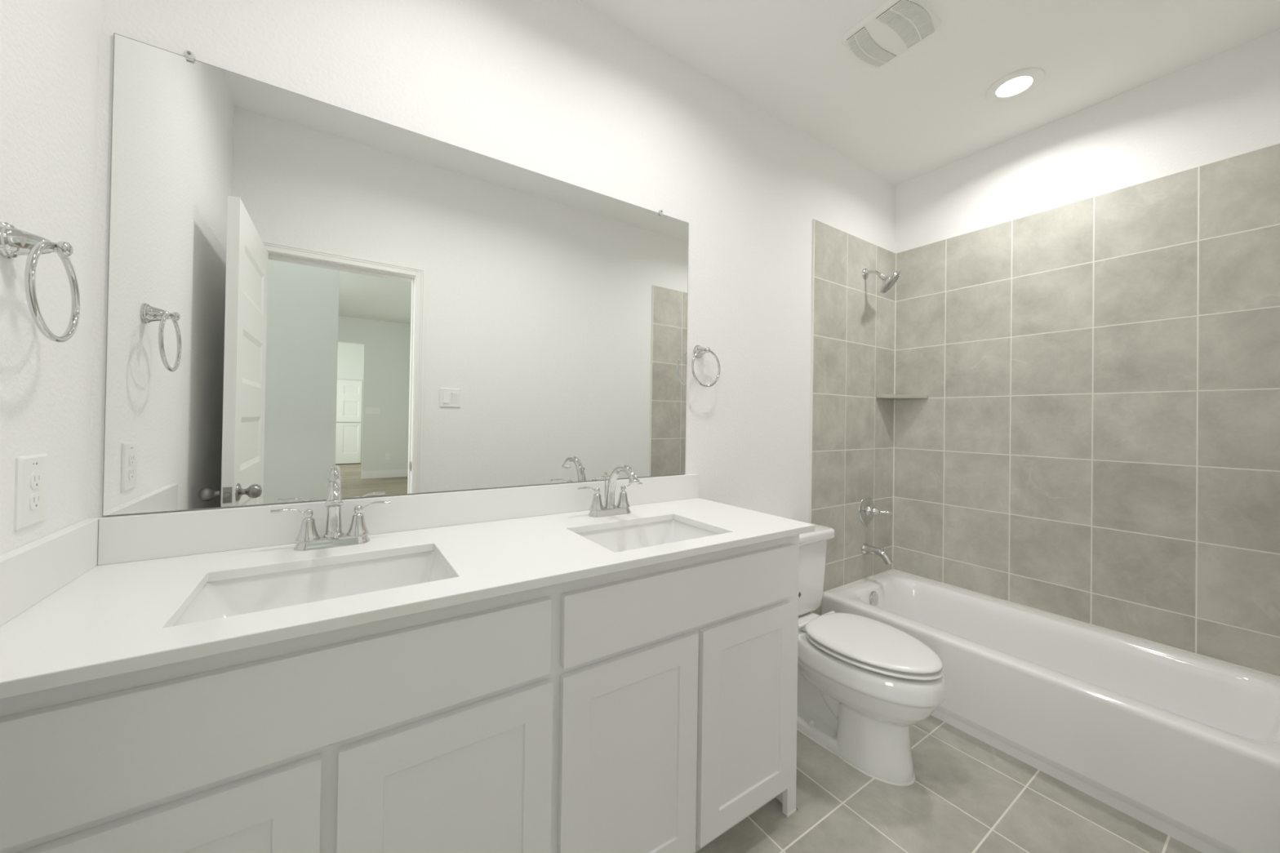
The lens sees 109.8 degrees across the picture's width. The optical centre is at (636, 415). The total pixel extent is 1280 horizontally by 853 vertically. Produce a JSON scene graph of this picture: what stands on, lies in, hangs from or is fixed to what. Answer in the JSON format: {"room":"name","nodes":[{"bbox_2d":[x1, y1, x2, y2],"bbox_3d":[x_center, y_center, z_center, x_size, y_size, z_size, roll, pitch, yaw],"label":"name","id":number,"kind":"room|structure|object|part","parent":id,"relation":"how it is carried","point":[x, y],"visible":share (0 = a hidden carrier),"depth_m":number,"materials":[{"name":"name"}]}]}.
{"room":"bathroom","nodes":[
{"label":"bathroom","id":0,"kind":"room"},
{"bbox_2d":[0,0,101,555],"bbox_3d":[-0.779,-0.117,0.275,0.120,2.749,1.572,1,-1,-34],"label":"wall","id":1,"kind":"structure","parent":0,"point":[50,49],"depth_m":0.81,"materials":[{"name":"paint"}]},
{"bbox_2d":[13,453,48,531],"bbox_3d":[-1.040,0.130,0.776,0.008,0.122,0.087,1,-1,-34],"label":"electrical outlet","id":2,"kind":"object","parent":1,"relation":"attached to","point":[30,504],"visible":1,"depth_m":0.76,"materials":[{"name":"white plastic"}]},
{"bbox_2d":[29,492,41,510],"bbox_3d":[-1.038,0.149,0.777,0.002,0.029,0.033,1,-1,-34],"label":"receptacle","id":3,"kind":"object","parent":2,"relation":"attached to","point":[35,498],"depth_m":0.78,"materials":[{"name":"white plastic"}]},
{"bbox_2d":[30,471,42,489],"bbox_3d":[-1.038,0.113,0.778,0.002,0.029,0.033,1,-1,-34],"label":"receptacle","id":4,"kind":"object","parent":2,"relation":"attached to","point":[36,477],"depth_m":0.78,"materials":[{"name":"white plastic"}]},
{"bbox_2d":[0,221,79,342],"bbox_3d":[-0.961,-0.210,0.723,0.070,0.182,0.161,1,-1,-34],"label":"towel ring","id":5,"kind":"object","parent":1,"relation":"attached to","point":[15,242],"visible":1,"depth_m":0.70,"materials":[{"name":"silver metal"}]},
{"bbox_3d":[-0.960,-0.273,0.723,0.070,0.055,0.055,1,-1,-34],"label":"post","id":6,"kind":"part","parent":5,"relation":"part of","materials":[{"name":"silver metal"}]},
{"bbox_2d":[88,0,896,615],"bbox_3d":[0.191,-0.089,1.928,3.568,2.749,0.133,1,-1,-34],"label":"wall","id":7,"kind":"structure","parent":0,"point":[784,227],"depth_m":1.90,"materials":[{"name":"paint"}]},
{"bbox_2d":[102,32,688,516],"bbox_3d":[-0.463,-0.299,1.419,1.624,1.060,0.016,1,-1,-34],"label":"vanity mirror","id":8,"kind":"object","parent":7,"relation":"attached to","point":[304,292],"visible":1,"depth_m":1.22,"materials":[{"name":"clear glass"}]},
{"bbox_2d":[97,473,698,565],"bbox_3d":[-0.444,0.284,1.430,1.690,0.100,0.020,1,-1,-34],"label":"backsplash","id":9,"kind":"structure","parent":7,"relation":"attached to","point":[148,536],"depth_m":1.21,"materials":[{"name":"white stone"}]},
{"bbox_2d":[691,345,719,386],"bbox_3d":[0.281,-0.206,1.882,0.161,0.182,0.070,1,-1,-34],"label":"towel ring","id":10,"kind":"object","parent":7,"relation":"attached to","point":[699,351],"visible":1,"depth_m":1.88,"materials":[{"name":"silver metal"}]},
{"bbox_3d":[0.282,-0.270,1.882,0.055,0.055,0.070,1,-1,-34],"label":"post","id":11,"kind":"part","parent":10,"relation":"part of","materials":[{"name":"silver metal"}]},
{"bbox_3d":[1.254,0.146,2.567,0.825,2.320,0.009,1,-1,-34],"label":"panel","id":12,"kind":"part","parent":7,"relation":"part of","materials":[{"name":"tile"}]},
{"bbox_2d":[858,496,892,524],"bbox_3d":[1.373,0.552,2.567,0.160,0.160,0.123,1,-1,-34],"label":"shower valve","id":13,"kind":"object","parent":7,"relation":"attached to","point":[867,510],"visible":1,"depth_m":2.59,"materials":[{"name":"silver metal"}]},
{"bbox_3d":[1.412,0.554,2.560,0.077,0.022,0.020,1,0,16],"label":"lever handle","id":14,"kind":"part","parent":13,"relation":"part of","materials":[{"name":"silver metal"}]},
{"bbox_2d":[861,543,893,564],"bbox_3d":[1.368,0.784,2.542,0.066,0.101,0.161,1,-1,-34],"label":"tub spout","id":15,"kind":"object","parent":7,"relation":"attached to","point":[865,548],"visible":1,"depth_m":2.53,"materials":[{"name":"silver metal"}]},
{"bbox_2d":[862,267,900,293],"bbox_3d":[1.392,-0.767,2.537,0.138,0.167,0.190,1,-1,-34],"label":"shower fixture","id":16,"kind":"object","parent":7,"relation":"attached to","point":[888,281],"visible":1,"depth_m":2.50,"materials":[{"name":"silver metal"}]},
{"bbox_3d":[1.357,-0.800,2.560,0.027,0.061,0.101,1,-1,-34],"label":"shower arm","id":17,"kind":"part","parent":16,"relation":"part of","materials":[{"name":"silver metal"}]},
{"bbox_3d":[1.420,-0.736,2.499,0.123,0.100,0.093,1,-1,-34],"label":"nozzle plate","id":18,"kind":"part","parent":16,"relation":"part of","materials":[{"name":"silver metal"}]},
{"bbox_2d":[577,0,1279,186],"bbox_3d":[0.644,-1.502,1.290,3.568,0.080,1.692,1,-1,-34],"label":"ceiling","id":19,"kind":"structure","parent":0,"point":[926,109],"depth_m":1.82,"materials":[{"name":"paint"}]},
{"bbox_2d":[841,0,941,67],"bbox_3d":[0.960,-1.442,1.701,0.272,0.025,0.258,1,-1,-34],"label":"exhaust fan","id":20,"kind":"object","parent":19,"relation":"attached to","point":[894,27],"visible":1,"depth_m":1.68,"materials":[{"name":"plastic"}]},
{"bbox_2d":[984,67,1044,102],"bbox_3d":[1.652,-1.438,1.966,0.202,0.007,0.202,1,-1,-34],"label":"recessed light","id":21,"kind":"object","parent":19,"relation":"in","point":[1018,83],"visible":1,"depth_m":1.96,"materials":[{"name":"plastic"}]},
{"bbox_2d":[696,715,1201,852],"bbox_3d":[0.585,1.337,1.293,3.568,0.100,1.632,1,-1,-34],"label":"floor","id":22,"kind":"structure","parent":0,"point":[967,794],"depth_m":1.46,"materials":[{"name":"tile"}]},
{"bbox_2d":[0,534,799,852],"bbox_3d":[-0.317,0.814,1.204,1.706,0.917,0.535,1,-1,-34],"label":"vanity cabinet","id":23,"kind":"object","parent":22,"relation":"on","point":[651,708],"visible":0.97,"depth_m":0.87,"materials":[{"name":"paint"}]},
{"bbox_3d":[-0.695,0.858,0.643,0.391,0.580,0.019,1,-1,-34],"label":"door","id":24,"kind":"part","parent":23,"relation":"part of","materials":[{"name":"paint"}]},
{"bbox_3d":[-0.520,0.472,0.759,0.797,0.161,0.019,1,-1,-34],"label":"drawer","id":25,"kind":"part","parent":23,"relation":"part of","materials":[{"name":"paint"}]},
{"bbox_2d":[0,497,814,698],"bbox_3d":[-0.300,0.344,1.195,1.709,0.021,0.570,1,-1,-34],"label":"countertop","id":26,"kind":"structure","parent":23,"relation":"on","point":[116,619],"depth_m":0.87,"materials":[{"name":"white stone"}]},
{"bbox_2d":[0,517,101,626],"bbox_3d":[-1.003,0.270,0.727,0.020,0.100,0.570,1,-1,-34],"label":"side splash","id":27,"kind":"object","parent":26,"relation":"on","point":[31,572],"visible":1,"depth_m":0.78,"materials":[{"name":"white stone"}]},
{"bbox_2d":[173,551,453,626],"bbox_3d":[-0.623,0.418,0.922,0.470,0.139,0.328,1,-1,-34],"label":"undermount sink","id":28,"kind":"object","parent":26,"relation":"in","point":[219,599],"visible":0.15,"depth_m":1.02,"materials":[{"name":"ceramic"}]},
{"bbox_2d":[270,477,390,551],"bbox_3d":[-0.759,0.237,1.102,0.207,0.179,0.211,1,0,4],"label":"centerset faucet","id":29,"kind":"object","parent":26,"relation":"on","point":[308,538],"visible":1,"depth_m":1.11,"materials":[{"name":"silver metal"}]},
{"bbox_3d":[-0.828,0.235,1.083,0.082,0.024,0.019,1,-1,-40],"label":"lever","id":30,"kind":"part","parent":29,"relation":"part of","materials":[{"name":"silver metal"}]},
{"bbox_3d":[-0.804,0.275,1.103,0.049,0.060,0.049,1,-1,-34],"label":"handle","id":31,"kind":"part","parent":29,"relation":"part of","materials":[{"name":"silver metal"}]},
{"bbox_3d":[-0.762,0.315,1.131,0.159,0.022,0.055,1,-1,-34],"label":"plate","id":32,"kind":"part","parent":29,"relation":"part of","materials":[{"name":"silver metal"}]},
{"bbox_3d":[-0.722,0.227,1.074,0.044,0.157,0.191,1,-1,-34],"label":"spout","id":33,"kind":"part","parent":29,"relation":"part of","materials":[{"name":"silver metal"}]},
{"bbox_3d":[-0.718,0.277,1.160,0.049,0.060,0.049,1,-1,-34],"label":"handle","id":34,"kind":"part","parent":29,"relation":"part of","materials":[{"name":"silver metal"}]},
{"bbox_3d":[-0.689,0.238,1.175,0.082,0.024,0.019,1,0,-27],"label":"lever","id":35,"kind":"part","parent":29,"relation":"part of","materials":[{"name":"silver metal"}]},
{"bbox_2d":[577,464,642,517],"bbox_3d":[-0.087,0.250,1.515,0.207,0.179,0.211,1,0,4],"label":"centerset faucet","id":36,"kind":"object","parent":26,"relation":"on","point":[597,509],"visible":1,"depth_m":1.51,"materials":[{"name":"silver metal"}]},
{"bbox_3d":[-0.156,0.249,1.495,0.082,0.024,0.019,1,-1,-40],"label":"lever","id":37,"kind":"part","parent":36,"relation":"part of","materials":[{"name":"silver metal"}]},
{"bbox_3d":[-0.132,0.289,1.515,0.049,0.060,0.049,1,-1,-34],"label":"handle","id":38,"kind":"part","parent":36,"relation":"part of","materials":[{"name":"silver metal"}]},
{"bbox_3d":[-0.107,0.258,1.558,0.013,0.123,0.013,1,-1,-34],"label":"lift rod","id":39,"kind":"part","parent":36,"relation":"part of","materials":[{"name":"silver metal"}]},
{"bbox_3d":[-0.090,0.329,1.544,0.159,0.022,0.055,1,-1,-34],"label":"plate","id":40,"kind":"part","parent":36,"relation":"part of","materials":[{"name":"silver metal"}]},
{"bbox_3d":[-0.050,0.240,1.486,0.044,0.157,0.191,1,-1,-34],"label":"spout","id":41,"kind":"part","parent":36,"relation":"part of","materials":[{"name":"silver metal"}]},
{"bbox_3d":[-0.046,0.290,1.573,0.049,0.060,0.049,1,-1,-34],"label":"handle","id":42,"kind":"part","parent":36,"relation":"part of","materials":[{"name":"silver metal"}]},
{"bbox_3d":[-0.017,0.251,1.587,0.082,0.024,0.019,1,0,-27],"label":"lever","id":43,"kind":"part","parent":36,"relation":"part of","materials":[{"name":"silver metal"}]},
{"bbox_2d":[576,520,719,552],"bbox_3d":[0.038,0.431,1.334,0.448,0.139,0.325,1,-1,-34],"label":"undermount sink","id":44,"kind":"object","parent":26,"relation":"in","point":[622,539],"visible":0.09,"depth_m":1.48,"materials":[{"name":"ceramic"}]},
{"bbox_3d":[-0.351,0.865,0.872,0.388,0.580,0.019,1,-1,-34],"label":"door","id":45,"kind":"part","parent":23,"relation":"part of","materials":[{"name":"paint"}]},
{"bbox_3d":[-0.006,0.872,1.102,0.392,0.580,0.019,1,-1,-34],"label":"door","id":46,"kind":"part","parent":23,"relation":"part of","materials":[{"name":"paint"}]},
{"bbox_3d":[0.169,0.486,1.217,0.798,0.161,0.019,1,-1,-34],"label":"drawer","id":47,"kind":"part","parent":23,"relation":"part of","materials":[{"name":"paint"}]},
{"bbox_3d":[0.334,0.879,1.328,0.388,0.580,0.019,1,-1,-34],"label":"door","id":48,"kind":"part","parent":23,"relation":"part of","materials":[{"name":"paint"}]},
{"bbox_3d":[0.372,0.828,1.686,0.016,0.917,0.497,1,-1,-34],"label":"panel","id":49,"kind":"part","parent":23,"relation":"part of","materials":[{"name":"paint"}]},
{"bbox_2d":[795,520,946,786],"bbox_3d":[0.819,0.907,1.821,0.461,0.774,0.754,1,-1,-34],"label":"toilet","id":50,"kind":"object","parent":22,"relation":"on","point":[862,681],"visible":0.82,"depth_m":1.64,"materials":[{"name":"ceramic"}]},
{"bbox_3d":[0.670,0.726,2.047,0.405,0.320,0.199,1,-1,-34],"label":"tank","id":51,"kind":"part","parent":50,"relation":"part of","materials":[{"name":"ceramic"}]},
{"bbox_3d":[0.677,0.543,2.044,0.461,0.045,0.225,1,-1,-34],"label":"tank lid","id":52,"kind":"part","parent":50,"relation":"part of","materials":[{"name":"ceramic"}]},
{"bbox_3d":[0.823,1.094,1.811,0.371,0.400,0.732,1,-1,-34],"label":"bowl","id":53,"kind":"part","parent":50,"relation":"part of","materials":[{"name":"ceramic"}]},
{"bbox_3d":[0.895,0.856,1.710,0.368,0.020,0.467,1,-1,-34],"label":"lid","id":54,"kind":"part","parent":50,"relation":"part of","materials":[{"name":"plastic"}]},
{"bbox_3d":[0.897,0.880,1.706,0.369,0.011,0.463,1,-1,-34],"label":"seat","id":55,"kind":"part","parent":50,"relation":"part of","materials":[{"name":"plastic"}]},
{"bbox_2d":[821,568,1279,852],"bbox_3d":[1.677,1.128,1.988,0.727,0.362,1.438,1,-1,-34],"label":"bathtub","id":56,"kind":"object","parent":22,"relation":"on","point":[1185,744],"visible":0.75,"depth_m":1.66,"materials":[{"name":"ceramic"}]},
{"bbox_3d":[1.302,1.003,2.457,0.074,0.074,0.018,1,-1,-34],"label":"overflow plate","id":57,"kind":"part","parent":56,"relation":"part of","materials":[{"name":"silver metal"}]},
{"bbox_2d":[893,29,1279,676],"bbox_3d":[2.087,-0.059,2.182,0.129,2.749,1.572,1,-1,-34],"label":"wall","id":58,"kind":"structure","parent":0,"point":[1087,315],"depth_m":2.01,"materials":[{"name":"tile"}]},
{"bbox_2d":[875,394,928,399],"bbox_3d":[1.570,-0.110,2.655,0.210,0.022,0.194,1,-1,-34],"label":"corner shelf","id":59,"kind":"object","parent":58,"relation":"attached to","point":[877,396],"visible":1,"depth_m":2.65,"materials":[{"name":"tile"}]}
]}

